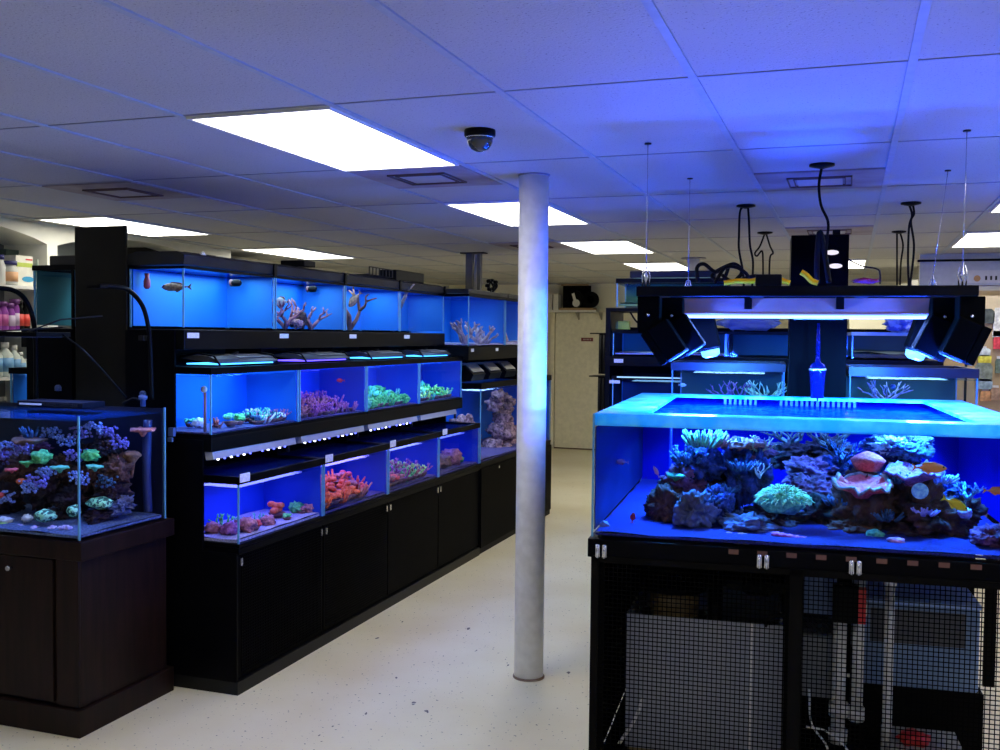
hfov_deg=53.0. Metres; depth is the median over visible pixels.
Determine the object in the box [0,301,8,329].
bottle
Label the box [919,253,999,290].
wall partition
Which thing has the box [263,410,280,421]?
coral
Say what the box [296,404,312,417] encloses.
coral
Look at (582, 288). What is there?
wooden crate
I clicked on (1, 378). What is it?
niche shelf
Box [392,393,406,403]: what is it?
coral
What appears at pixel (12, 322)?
bottle
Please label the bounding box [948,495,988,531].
rock
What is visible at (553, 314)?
trim
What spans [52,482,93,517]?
rock
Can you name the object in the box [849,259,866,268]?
recessed light
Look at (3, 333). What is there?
lamp arm
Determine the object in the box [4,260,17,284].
bottle
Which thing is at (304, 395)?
coral
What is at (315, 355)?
led light
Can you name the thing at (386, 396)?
coral
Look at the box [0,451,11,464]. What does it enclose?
coral
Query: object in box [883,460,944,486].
plate coral
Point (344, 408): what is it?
coral
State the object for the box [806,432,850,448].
coral
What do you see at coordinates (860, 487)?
plate coral
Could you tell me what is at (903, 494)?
rock
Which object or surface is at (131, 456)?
coral
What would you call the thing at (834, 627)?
standpipe
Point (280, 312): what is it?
branch
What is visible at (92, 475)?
rock
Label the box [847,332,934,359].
tank
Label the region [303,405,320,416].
coral
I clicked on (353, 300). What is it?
fish
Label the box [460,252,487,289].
post
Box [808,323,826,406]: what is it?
outlet
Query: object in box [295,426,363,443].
bar
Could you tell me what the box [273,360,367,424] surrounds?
tank
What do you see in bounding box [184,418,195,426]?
coral
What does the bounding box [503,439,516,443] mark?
rock
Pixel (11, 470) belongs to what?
coral
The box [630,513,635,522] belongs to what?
fish
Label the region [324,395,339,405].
coral
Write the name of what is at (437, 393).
coral
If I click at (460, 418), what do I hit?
rock
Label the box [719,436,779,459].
rock
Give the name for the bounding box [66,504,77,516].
coral
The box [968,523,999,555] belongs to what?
rock
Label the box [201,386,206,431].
gauge
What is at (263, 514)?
coral
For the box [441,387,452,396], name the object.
coral
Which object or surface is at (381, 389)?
coral
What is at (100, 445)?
rock
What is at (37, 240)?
wall
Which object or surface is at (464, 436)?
tank
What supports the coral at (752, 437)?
on the rock at (771, 453)
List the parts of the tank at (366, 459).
lid, background panel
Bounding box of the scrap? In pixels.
[852,278,879,283]
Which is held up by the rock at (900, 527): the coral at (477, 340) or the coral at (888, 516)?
the coral at (888, 516)
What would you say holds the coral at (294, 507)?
on the tank at (244, 487)
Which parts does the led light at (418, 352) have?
mounting leg, panel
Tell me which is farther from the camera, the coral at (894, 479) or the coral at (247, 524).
the coral at (247, 524)
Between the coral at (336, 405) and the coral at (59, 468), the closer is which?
the coral at (59, 468)
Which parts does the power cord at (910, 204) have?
cord, cord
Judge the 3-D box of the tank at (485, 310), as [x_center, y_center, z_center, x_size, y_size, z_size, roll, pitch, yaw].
[-0.335,-0.442,8.140,0.511,0.401,0.862,1,2,19]
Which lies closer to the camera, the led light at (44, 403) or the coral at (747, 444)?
the coral at (747, 444)
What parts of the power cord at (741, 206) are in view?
cord, cord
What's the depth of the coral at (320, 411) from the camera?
5.71 m
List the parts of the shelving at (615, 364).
shelf, shelf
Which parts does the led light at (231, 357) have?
mounting leg, power cord, panel, mounting leg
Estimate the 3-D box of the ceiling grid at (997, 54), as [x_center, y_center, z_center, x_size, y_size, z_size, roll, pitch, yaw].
[0.745,-1.014,6.172,9.100,0.004,15.860,1,2,19]
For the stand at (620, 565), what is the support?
on the floor
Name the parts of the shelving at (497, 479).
shelf, door, door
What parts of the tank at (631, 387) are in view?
background panel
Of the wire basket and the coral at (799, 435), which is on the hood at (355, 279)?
the wire basket
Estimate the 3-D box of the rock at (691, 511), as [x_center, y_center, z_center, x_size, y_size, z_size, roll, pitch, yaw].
[0.752,0.537,3.894,0.195,0.204,0.181,-1,3,-35]
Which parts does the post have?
post, ceiling plate, post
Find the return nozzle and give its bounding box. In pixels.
[122,395,147,406]
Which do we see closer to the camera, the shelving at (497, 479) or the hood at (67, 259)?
the hood at (67, 259)
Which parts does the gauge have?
knob, stem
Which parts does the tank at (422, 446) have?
lid, background panel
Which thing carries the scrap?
on the light fixture at (838, 307)
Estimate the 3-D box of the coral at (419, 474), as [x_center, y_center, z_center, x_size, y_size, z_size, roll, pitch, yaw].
[-0.556,0.641,6.660,0.133,0.097,0.085,-1,3,-34]
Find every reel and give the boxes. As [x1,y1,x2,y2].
[565,290,582,307]
[583,291,598,307]
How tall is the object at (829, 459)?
0.158 m
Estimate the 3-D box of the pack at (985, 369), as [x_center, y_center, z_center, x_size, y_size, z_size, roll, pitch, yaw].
[4.105,-0.041,8.504,0.138,0.185,0.031,1,2,19]
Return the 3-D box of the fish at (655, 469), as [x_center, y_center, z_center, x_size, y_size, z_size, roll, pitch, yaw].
[0.629,0.390,4.017,0.031,0.050,0.005,1,2,15]
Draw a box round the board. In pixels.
[917,259,999,284]
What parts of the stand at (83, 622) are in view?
knob, door, moulding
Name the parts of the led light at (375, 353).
mounting leg, panel, mounting leg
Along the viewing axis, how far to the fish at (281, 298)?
5.69 m
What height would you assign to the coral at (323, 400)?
0.068 m
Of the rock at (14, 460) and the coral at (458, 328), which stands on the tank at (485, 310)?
the coral at (458, 328)
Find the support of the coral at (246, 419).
on the tank at (232, 388)
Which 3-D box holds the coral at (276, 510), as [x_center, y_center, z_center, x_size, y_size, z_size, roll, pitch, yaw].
[-1.159,0.704,5.211,0.089,0.087,0.110,0,2,-24]
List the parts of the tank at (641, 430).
panel, background panel, panel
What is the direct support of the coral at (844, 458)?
on the rock at (867, 447)
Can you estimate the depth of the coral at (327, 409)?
5.77 m
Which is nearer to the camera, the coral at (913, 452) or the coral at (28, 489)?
the coral at (913, 452)
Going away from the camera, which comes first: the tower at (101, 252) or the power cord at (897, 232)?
the tower at (101, 252)
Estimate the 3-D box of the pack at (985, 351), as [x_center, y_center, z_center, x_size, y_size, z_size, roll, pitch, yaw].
[4.088,-0.202,8.504,0.138,0.082,0.031,1,2,19]
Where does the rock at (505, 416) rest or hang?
on the rock at (508, 433)
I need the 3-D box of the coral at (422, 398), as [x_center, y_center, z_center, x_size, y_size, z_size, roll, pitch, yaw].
[-0.564,0.149,7.102,0.096,0.077,0.084,-1,3,-27]
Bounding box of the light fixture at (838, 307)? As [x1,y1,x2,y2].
[636,130,991,365]
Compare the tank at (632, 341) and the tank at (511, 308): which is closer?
the tank at (632, 341)
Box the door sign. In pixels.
[581,338,592,340]
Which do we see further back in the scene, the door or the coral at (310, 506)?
the door
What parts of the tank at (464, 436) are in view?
lid, background panel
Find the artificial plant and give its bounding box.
[485,279,497,291]
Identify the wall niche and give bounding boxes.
[0,242,127,396]
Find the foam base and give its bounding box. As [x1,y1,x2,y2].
[629,747,780,749]
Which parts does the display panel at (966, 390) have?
upright rail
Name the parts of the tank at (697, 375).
background panel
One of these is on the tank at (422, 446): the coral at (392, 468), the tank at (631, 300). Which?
the coral at (392, 468)
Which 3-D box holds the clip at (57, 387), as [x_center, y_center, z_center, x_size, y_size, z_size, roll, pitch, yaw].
[-2.172,0.064,4.922,0.036,0.031,0.012,1,2,19]
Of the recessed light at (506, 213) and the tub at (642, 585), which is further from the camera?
the recessed light at (506, 213)
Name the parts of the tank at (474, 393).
background panel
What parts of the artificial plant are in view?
stem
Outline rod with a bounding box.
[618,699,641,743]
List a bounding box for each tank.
[0,402,165,540]
[8,367,26,402]
[32,265,74,325]
[128,266,275,328]
[176,363,299,437]
[204,455,324,547]
[228,276,345,329]
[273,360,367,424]
[278,441,388,518]
[302,284,400,330]
[346,358,419,413]
[348,430,439,496]
[361,290,444,331]
[402,356,462,405]
[402,421,479,478]
[409,293,505,345]
[446,374,551,465]
[503,298,517,344]
[591,393,999,558]
[611,373,681,405]
[612,330,728,356]
[616,278,729,307]
[671,360,785,395]
[725,331,787,356]
[846,364,978,404]
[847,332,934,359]
[851,580,981,692]
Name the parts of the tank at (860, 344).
background panel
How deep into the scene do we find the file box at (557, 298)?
14.74 m
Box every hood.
[50,255,74,264]
[128,251,276,276]
[269,263,346,283]
[336,273,401,289]
[397,280,445,294]
[444,289,507,297]
[508,294,517,301]
[630,270,717,277]
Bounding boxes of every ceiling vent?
[42,181,199,200]
[347,165,502,188]
[488,242,571,249]
[754,167,884,191]
[785,225,873,236]
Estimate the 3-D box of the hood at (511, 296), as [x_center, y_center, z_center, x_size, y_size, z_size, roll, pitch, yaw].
[-0.009,-0.695,9.067,0.500,0.035,0.930,1,2,19]
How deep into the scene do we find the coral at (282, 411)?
5.35 m
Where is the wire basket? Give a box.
[358,266,392,277]
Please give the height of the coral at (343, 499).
0.099 m
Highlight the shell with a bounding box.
[599,520,609,526]
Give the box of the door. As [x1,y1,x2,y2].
[554,313,605,448]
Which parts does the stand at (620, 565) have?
frame post, panel, frame post, door, floor panel, post, rail, panel, door, frame post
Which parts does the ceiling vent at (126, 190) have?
panel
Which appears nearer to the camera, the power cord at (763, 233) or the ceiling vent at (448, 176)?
the ceiling vent at (448, 176)
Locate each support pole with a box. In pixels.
[513,172,549,681]
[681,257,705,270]
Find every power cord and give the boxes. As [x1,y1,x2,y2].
[736,204,755,285]
[754,231,773,273]
[765,613,783,627]
[806,725,847,749]
[808,689,828,748]
[809,162,834,282]
[848,259,880,283]
[892,230,905,284]
[901,201,920,284]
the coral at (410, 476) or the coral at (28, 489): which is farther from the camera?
the coral at (410, 476)
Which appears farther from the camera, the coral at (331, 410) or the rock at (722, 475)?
the coral at (331, 410)
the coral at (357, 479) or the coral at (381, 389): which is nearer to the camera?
the coral at (357, 479)
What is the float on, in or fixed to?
hanging from the tank at (211, 302)
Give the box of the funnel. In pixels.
[896,728,930,747]
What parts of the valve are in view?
red handle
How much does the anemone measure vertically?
0.121 m
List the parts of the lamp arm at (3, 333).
support rod, support rod, power cord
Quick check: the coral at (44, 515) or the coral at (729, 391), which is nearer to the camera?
the coral at (44, 515)
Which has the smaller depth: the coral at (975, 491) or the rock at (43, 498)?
the coral at (975, 491)
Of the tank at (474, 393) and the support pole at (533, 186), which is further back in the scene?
the tank at (474, 393)
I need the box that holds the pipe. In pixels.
[142,420,152,511]
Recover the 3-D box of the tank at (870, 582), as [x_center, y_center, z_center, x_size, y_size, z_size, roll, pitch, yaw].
[1.670,1.025,4.072,0.429,0.335,0.508,1,2,15]
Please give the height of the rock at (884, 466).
0.305 m
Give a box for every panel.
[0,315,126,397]
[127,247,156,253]
[931,296,999,524]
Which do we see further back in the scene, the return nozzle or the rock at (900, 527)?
the return nozzle
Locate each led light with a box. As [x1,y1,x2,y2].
[17,399,104,408]
[180,351,278,365]
[271,350,350,362]
[343,348,406,359]
[400,347,450,357]
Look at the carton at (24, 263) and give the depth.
7.13 m
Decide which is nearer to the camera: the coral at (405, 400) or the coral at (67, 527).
the coral at (67, 527)
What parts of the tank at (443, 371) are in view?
background panel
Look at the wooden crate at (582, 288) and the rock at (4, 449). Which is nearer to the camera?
the rock at (4, 449)
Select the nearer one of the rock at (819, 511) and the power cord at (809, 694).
the power cord at (809, 694)
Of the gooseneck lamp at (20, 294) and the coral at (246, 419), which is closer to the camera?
the gooseneck lamp at (20, 294)
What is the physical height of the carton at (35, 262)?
0.200 m
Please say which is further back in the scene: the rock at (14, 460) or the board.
the board
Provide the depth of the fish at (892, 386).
5.48 m
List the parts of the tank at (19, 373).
background panel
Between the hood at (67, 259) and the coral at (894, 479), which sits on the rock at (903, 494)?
the coral at (894, 479)
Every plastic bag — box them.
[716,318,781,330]
[882,319,912,332]
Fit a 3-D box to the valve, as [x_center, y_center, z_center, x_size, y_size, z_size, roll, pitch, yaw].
[1.288,0.843,3.699,0.114,0.140,0.065,1,2,15]
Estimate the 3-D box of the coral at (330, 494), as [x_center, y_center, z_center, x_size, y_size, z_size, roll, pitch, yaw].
[-0.952,0.686,5.521,0.074,0.076,0.107,2,3,38]
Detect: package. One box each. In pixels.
[980,389,990,400]
[990,385,999,399]
[992,331,999,336]
[993,308,999,335]
[993,337,999,348]
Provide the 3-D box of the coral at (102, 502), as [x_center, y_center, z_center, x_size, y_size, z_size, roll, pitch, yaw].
[-1.760,0.564,4.408,0.118,0.057,0.094,1,2,19]
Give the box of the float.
[143,273,149,288]
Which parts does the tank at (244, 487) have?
lid, background panel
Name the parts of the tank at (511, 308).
background panel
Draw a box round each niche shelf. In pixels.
[0,284,36,289]
[0,377,12,380]
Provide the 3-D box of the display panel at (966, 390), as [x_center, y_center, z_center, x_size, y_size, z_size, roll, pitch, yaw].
[4.096,0.361,8.433,1.100,2.060,0.290,1,2,19]
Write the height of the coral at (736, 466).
0.051 m
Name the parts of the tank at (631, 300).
background panel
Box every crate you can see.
[559,284,596,309]
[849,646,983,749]
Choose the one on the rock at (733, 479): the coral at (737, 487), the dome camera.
the coral at (737, 487)
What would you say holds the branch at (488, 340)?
in the tank at (485, 310)
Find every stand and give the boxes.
[0,516,173,738]
[588,483,999,749]
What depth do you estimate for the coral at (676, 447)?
4.05 m
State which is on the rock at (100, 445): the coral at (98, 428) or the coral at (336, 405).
the coral at (98, 428)
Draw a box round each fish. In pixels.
[161,282,191,291]
[277,296,288,306]
[348,291,363,306]
[617,459,628,464]
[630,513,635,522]
[653,466,658,477]
[912,462,946,473]
[940,496,967,510]
[983,487,999,494]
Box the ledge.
[979,291,999,295]
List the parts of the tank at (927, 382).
background panel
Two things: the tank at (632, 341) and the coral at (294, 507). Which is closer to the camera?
the coral at (294, 507)
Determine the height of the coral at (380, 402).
0.076 m
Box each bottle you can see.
[0,254,5,284]
[0,301,1,329]
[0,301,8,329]
[0,342,13,376]
[0,353,2,376]
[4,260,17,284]
[7,303,15,329]
[9,299,19,328]
[10,345,20,366]
[18,301,23,328]
[18,352,25,366]
[22,302,29,327]
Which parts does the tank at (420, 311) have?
background panel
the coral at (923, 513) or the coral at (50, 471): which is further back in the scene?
the coral at (50, 471)
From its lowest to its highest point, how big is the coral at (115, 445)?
0.061 m
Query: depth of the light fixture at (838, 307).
4.04 m
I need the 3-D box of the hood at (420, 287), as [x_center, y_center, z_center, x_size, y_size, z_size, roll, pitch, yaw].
[-0.701,-0.645,7.369,0.334,0.084,0.788,1,2,19]
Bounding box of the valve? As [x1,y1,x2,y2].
[832,582,865,624]
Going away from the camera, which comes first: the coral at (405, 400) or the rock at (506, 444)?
the coral at (405, 400)
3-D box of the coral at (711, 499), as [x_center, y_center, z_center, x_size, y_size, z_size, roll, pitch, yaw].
[0.807,0.480,3.886,0.104,0.034,0.103,1,2,15]
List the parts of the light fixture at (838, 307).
pod light, pod light, pod light, power cord, power cord, power cord, light frame, power cord, power cord, pod light, pod light, pod light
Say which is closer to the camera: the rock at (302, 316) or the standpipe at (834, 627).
the standpipe at (834, 627)
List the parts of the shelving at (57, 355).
shelf, panel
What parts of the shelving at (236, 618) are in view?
panel, door, shelf, shelf, door, door, door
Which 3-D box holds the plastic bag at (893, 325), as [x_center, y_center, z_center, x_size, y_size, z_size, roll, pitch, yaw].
[2.445,-0.310,6.040,0.235,0.116,0.239,-1,3,-35]
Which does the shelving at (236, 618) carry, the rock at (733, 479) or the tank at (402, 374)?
the tank at (402, 374)
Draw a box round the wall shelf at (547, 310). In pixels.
[547,310,598,311]
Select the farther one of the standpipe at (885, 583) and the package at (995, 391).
the package at (995, 391)
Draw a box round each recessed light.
[36,216,211,236]
[186,106,458,171]
[239,247,355,258]
[444,200,590,225]
[558,240,655,253]
[622,262,686,270]
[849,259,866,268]
[950,231,999,247]
[988,202,999,212]
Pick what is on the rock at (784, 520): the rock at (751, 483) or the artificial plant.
the rock at (751, 483)
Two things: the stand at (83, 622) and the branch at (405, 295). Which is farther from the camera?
the branch at (405, 295)
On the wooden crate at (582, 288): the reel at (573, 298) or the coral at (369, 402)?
the reel at (573, 298)
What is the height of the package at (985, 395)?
0.103 m
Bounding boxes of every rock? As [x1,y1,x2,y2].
[0,447,13,467]
[0,451,42,486]
[0,461,3,473]
[0,479,26,514]
[8,435,54,452]
[26,466,66,511]
[43,453,76,485]
[48,508,69,519]
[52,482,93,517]
[71,459,104,493]
[73,438,105,465]
[81,509,118,524]
[92,434,125,459]
[92,481,134,500]
[99,452,134,482]
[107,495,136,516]
[289,319,304,329]
[296,310,307,329]
[449,413,475,422]
[481,439,502,447]
[484,399,504,412]
[485,422,502,436]
[490,388,506,402]
[491,422,516,440]
[492,410,513,423]
[496,439,511,446]
[502,402,513,411]
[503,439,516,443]
[504,392,512,401]
[507,398,515,405]
[643,481,684,522]
[657,463,708,492]
[671,446,726,480]
[672,489,721,537]
[691,508,743,541]
[703,456,741,511]
[706,483,735,525]
[717,511,782,544]
[719,436,752,509]
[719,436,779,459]
[740,446,773,505]
[743,504,811,526]
[770,439,811,470]
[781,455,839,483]
[788,472,831,495]
[801,435,852,457]
[802,492,835,524]
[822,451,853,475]
[824,515,880,547]
[829,468,896,547]
[858,435,930,464]
[878,463,885,473]
[882,521,941,538]
[888,459,945,522]
[901,496,970,536]
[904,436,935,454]
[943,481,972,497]
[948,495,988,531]
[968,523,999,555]
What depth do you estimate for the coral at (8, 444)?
4.56 m
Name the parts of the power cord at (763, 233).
cord, cord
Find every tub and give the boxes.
[625,581,782,749]
[881,725,961,749]
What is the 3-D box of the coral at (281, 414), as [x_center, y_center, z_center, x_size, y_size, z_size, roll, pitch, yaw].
[-1.173,0.221,5.333,0.067,0.048,0.051,-2,3,-44]
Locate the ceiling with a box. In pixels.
[0,0,999,284]
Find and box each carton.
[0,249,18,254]
[5,255,33,285]
[33,260,37,285]
[911,280,917,284]
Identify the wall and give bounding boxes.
[0,217,448,401]
[449,281,918,425]
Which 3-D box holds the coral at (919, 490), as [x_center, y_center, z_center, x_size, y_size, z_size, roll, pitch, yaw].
[1.545,0.426,3.688,0.060,0.059,0.014,1,2,15]
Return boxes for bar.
[205,438,295,459]
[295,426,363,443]
[363,416,417,430]
[417,409,456,420]
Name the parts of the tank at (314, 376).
background panel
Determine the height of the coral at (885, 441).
0.094 m
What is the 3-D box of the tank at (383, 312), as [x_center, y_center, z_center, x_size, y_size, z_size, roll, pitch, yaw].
[-0.969,-0.437,6.620,0.318,0.288,0.796,1,2,19]
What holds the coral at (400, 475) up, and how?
in the tank at (422, 446)
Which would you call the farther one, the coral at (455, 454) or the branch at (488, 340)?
the branch at (488, 340)
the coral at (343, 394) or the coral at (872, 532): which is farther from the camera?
the coral at (343, 394)
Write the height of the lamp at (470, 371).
0.134 m
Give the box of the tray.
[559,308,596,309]
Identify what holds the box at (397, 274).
on the hood at (420, 287)
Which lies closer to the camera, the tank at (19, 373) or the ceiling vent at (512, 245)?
the tank at (19, 373)
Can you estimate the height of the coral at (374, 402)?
0.076 m
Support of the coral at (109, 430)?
on the rock at (100, 445)
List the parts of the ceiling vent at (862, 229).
panel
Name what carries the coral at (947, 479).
on the rock at (903, 494)
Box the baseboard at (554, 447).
[554,447,591,449]
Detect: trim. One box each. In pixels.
[0,0,999,284]
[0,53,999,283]
[550,309,605,447]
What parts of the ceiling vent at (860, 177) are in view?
panel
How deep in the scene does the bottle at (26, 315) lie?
7.16 m
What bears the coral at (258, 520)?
on the tank at (244, 487)
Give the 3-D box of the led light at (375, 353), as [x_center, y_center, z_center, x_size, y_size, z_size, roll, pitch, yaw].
[-0.818,-0.140,6.537,0.229,0.068,0.525,1,2,19]
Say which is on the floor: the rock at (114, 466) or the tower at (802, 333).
the tower at (802, 333)
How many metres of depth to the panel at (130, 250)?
8.28 m
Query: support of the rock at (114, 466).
on the rock at (120, 488)
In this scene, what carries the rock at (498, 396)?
on the rock at (492, 406)
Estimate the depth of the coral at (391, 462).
6.63 m
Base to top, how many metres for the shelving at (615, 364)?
1.870 m
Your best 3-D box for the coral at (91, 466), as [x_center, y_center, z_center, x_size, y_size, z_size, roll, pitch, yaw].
[-1.781,0.409,4.407,0.074,0.032,0.072,1,2,19]
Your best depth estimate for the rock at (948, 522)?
3.72 m
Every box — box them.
[281,260,314,267]
[380,270,423,282]
[547,294,552,309]
[553,294,561,309]
[616,321,629,328]
[755,274,781,285]
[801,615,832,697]
[803,577,836,614]
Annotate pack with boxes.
[975,363,992,380]
[978,355,991,362]
[978,379,992,388]
[979,346,990,355]
[985,309,994,322]
[995,356,999,372]
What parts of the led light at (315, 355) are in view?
mounting leg, panel, mounting leg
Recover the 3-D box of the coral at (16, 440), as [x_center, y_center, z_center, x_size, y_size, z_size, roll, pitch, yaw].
[-2.130,0.315,4.531,0.162,0.068,0.154,1,2,19]
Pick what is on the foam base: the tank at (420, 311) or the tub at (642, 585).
the tub at (642, 585)
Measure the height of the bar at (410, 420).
0.075 m
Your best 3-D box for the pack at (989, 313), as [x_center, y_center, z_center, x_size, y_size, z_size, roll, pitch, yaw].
[4.106,-0.511,8.487,0.155,0.144,0.031,1,2,19]
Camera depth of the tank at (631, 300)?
6.53 m
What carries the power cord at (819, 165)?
hanging from the ceiling
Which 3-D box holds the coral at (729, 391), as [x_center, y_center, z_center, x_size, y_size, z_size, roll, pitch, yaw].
[1.326,0.100,5.731,0.241,0.136,0.238,-1,3,-32]
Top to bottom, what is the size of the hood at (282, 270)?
0.084 m
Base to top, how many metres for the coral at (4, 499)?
0.064 m
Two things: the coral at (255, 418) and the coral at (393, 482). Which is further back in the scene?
the coral at (393, 482)
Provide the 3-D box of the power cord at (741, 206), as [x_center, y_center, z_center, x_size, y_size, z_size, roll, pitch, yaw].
[1.441,-0.748,5.886,0.110,0.497,0.110,1,2,19]
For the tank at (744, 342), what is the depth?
6.73 m
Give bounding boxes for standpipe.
[828,622,847,744]
[848,580,866,722]
[881,582,896,749]
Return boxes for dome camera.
[464,127,495,151]
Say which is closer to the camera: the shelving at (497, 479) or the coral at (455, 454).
the coral at (455, 454)
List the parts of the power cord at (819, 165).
cord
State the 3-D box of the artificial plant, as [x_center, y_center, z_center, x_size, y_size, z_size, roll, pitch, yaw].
[-0.069,-0.776,8.845,0.062,0.148,0.260,1,2,19]
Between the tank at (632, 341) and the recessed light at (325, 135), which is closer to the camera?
the recessed light at (325, 135)
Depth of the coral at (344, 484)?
5.78 m
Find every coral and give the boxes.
[0,440,20,453]
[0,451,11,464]
[0,490,15,503]
[0,516,13,522]
[5,467,18,472]
[9,443,33,456]
[11,437,47,451]
[16,478,25,483]
[18,426,38,437]
[18,480,39,493]
[19,460,32,467]
[21,514,33,522]
[25,474,49,488]
[29,525,39,531]
[31,449,53,463]
[33,509,56,522]
[35,466,56,477]
[39,426,61,439]
[49,465,69,472]
[56,433,76,446]
[59,525,72,529]
[63,448,86,461]
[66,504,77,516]
[67,426,92,438]
[68,470,89,485]
[80,449,100,461]
[83,421,103,434]
[85,496,112,509]
[86,464,103,471]
[95,474,118,487]
[96,425,118,438]
[106,437,129,449]
[123,451,141,476]
[130,427,155,436]
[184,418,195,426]
[191,417,202,427]
[204,521,221,533]
[208,513,233,524]
[209,417,223,427]
[219,520,236,534]
[223,413,238,426]
[233,413,244,424]
[234,412,249,421]
[234,516,257,532]
[243,410,258,423]
[249,415,261,424]
[252,411,270,423]
[253,512,264,519]
[254,519,261,530]
[259,413,275,423]
[260,515,275,525]
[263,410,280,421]
[267,501,285,517]
[276,408,291,420]
[276,412,285,420]
[282,513,291,519]
[288,501,303,512]
[296,392,310,404]
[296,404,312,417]
[296,406,306,418]
[298,506,307,513]
[301,398,313,407]
[303,397,318,409]
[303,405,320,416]
[304,504,313,512]
[305,391,317,399]
[311,390,326,401]
[311,403,325,415]
[312,397,325,405]
[317,396,332,405]
[320,402,331,414]
[322,401,340,413]
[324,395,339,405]
[325,469,345,485]
[325,491,332,508]
[325,491,341,504]
[325,492,336,506]
[326,401,343,412]
[326,482,336,492]
[327,486,350,502]
[328,476,336,482]
[328,478,346,489]
[329,394,343,405]
[330,472,346,480]
[336,400,348,412]
[336,479,350,487]
[337,486,351,500]
[338,470,351,479]
[343,401,358,411]
[343,478,356,485]
[345,475,365,488]
[349,486,359,498]
[355,481,372,497]
[357,482,368,494]
[364,399,371,409]
[368,390,382,399]
[368,398,378,408]
[370,396,381,407]
[372,395,387,406]
[373,385,385,392]
[373,391,383,397]
[379,395,389,405]
[382,395,396,405]
[383,389,395,397]
[389,394,404,404]
[390,460,400,468]
[390,465,401,473]
[390,474,399,485]
[390,475,395,485]
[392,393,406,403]
[392,468,409,482]
[393,457,410,465]
[393,473,404,483]
[398,393,410,403]
[398,467,416,481]
[406,465,421,479]
[408,464,426,478]
[415,462,432,476]
[417,391,427,400]
[422,391,435,399]
[423,391,431,399]
[431,391,441,398]
[435,389,446,397]
[438,388,450,397]
[440,453,451,467]
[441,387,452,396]
[441,448,462,465]
[666,472,685,480]
[669,449,708,464]
[670,445,688,454]
[681,429,727,448]
[704,495,720,503]
[705,432,733,447]
[706,380,750,394]
[714,481,741,492]
[722,458,759,471]
[726,437,768,450]
[738,435,776,451]
[741,380,786,395]
[752,461,771,478]
[761,431,803,442]
[771,531,804,537]
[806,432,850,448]
[820,439,864,462]
[821,495,847,505]
[831,471,893,498]
[850,451,885,471]
[857,379,912,398]
[866,529,884,536]
[867,435,911,457]
[870,509,904,521]
[879,471,910,483]
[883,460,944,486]
[886,537,904,542]
[887,440,934,462]
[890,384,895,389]
[910,507,940,516]
[911,483,928,498]
[933,474,959,484]
[953,481,985,500]
[957,508,972,518]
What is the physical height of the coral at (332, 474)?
0.099 m
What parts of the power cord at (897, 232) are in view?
cord, cord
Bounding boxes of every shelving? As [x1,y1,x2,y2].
[21,270,75,399]
[125,265,479,695]
[408,331,551,553]
[604,308,943,519]
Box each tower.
[75,225,127,406]
[782,230,848,670]
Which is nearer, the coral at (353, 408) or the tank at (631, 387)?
the coral at (353, 408)
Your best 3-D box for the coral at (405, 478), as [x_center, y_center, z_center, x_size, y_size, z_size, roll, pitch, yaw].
[-0.639,0.648,6.462,0.122,0.098,0.106,0,2,-6]
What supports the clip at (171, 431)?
attached to the shelving at (236, 618)
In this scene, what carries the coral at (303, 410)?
on the tank at (314, 376)
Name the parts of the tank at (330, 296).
background panel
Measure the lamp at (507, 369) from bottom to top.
0.134 m
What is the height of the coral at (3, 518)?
0.036 m
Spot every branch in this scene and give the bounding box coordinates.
[266,300,291,328]
[272,298,306,329]
[293,306,331,329]
[346,288,376,330]
[390,281,414,330]
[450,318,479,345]
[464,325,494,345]
[475,330,498,343]
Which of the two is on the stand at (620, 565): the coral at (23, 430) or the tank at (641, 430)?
the tank at (641, 430)
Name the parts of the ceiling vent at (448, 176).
panel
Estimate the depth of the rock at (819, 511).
3.93 m
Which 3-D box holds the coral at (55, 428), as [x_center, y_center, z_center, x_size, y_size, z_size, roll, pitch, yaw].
[-2.039,0.264,4.559,0.112,0.063,0.050,1,2,19]
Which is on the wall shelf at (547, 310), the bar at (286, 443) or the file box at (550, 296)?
the file box at (550, 296)
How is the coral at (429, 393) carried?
on the tank at (443, 371)
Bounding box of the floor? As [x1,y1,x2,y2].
[0,448,999,749]
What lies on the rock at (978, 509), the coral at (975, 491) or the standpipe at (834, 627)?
the coral at (975, 491)
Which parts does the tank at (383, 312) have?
background panel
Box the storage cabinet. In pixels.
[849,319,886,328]
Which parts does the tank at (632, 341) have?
background panel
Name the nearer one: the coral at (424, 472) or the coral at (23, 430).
the coral at (23, 430)
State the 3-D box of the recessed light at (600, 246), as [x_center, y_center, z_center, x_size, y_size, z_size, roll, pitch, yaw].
[0.949,-1.105,8.681,0.586,0.012,1.195,1,2,19]
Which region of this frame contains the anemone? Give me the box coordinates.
[753,483,814,514]
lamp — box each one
[0,286,38,398]
[87,284,153,399]
[460,363,485,380]
[467,362,501,378]
[484,361,516,376]
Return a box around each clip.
[54,385,61,390]
[168,427,175,441]
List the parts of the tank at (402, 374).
background panel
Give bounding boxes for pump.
[229,279,241,286]
[306,286,316,291]
[817,736,865,749]
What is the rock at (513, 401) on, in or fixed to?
in the tank at (474, 393)

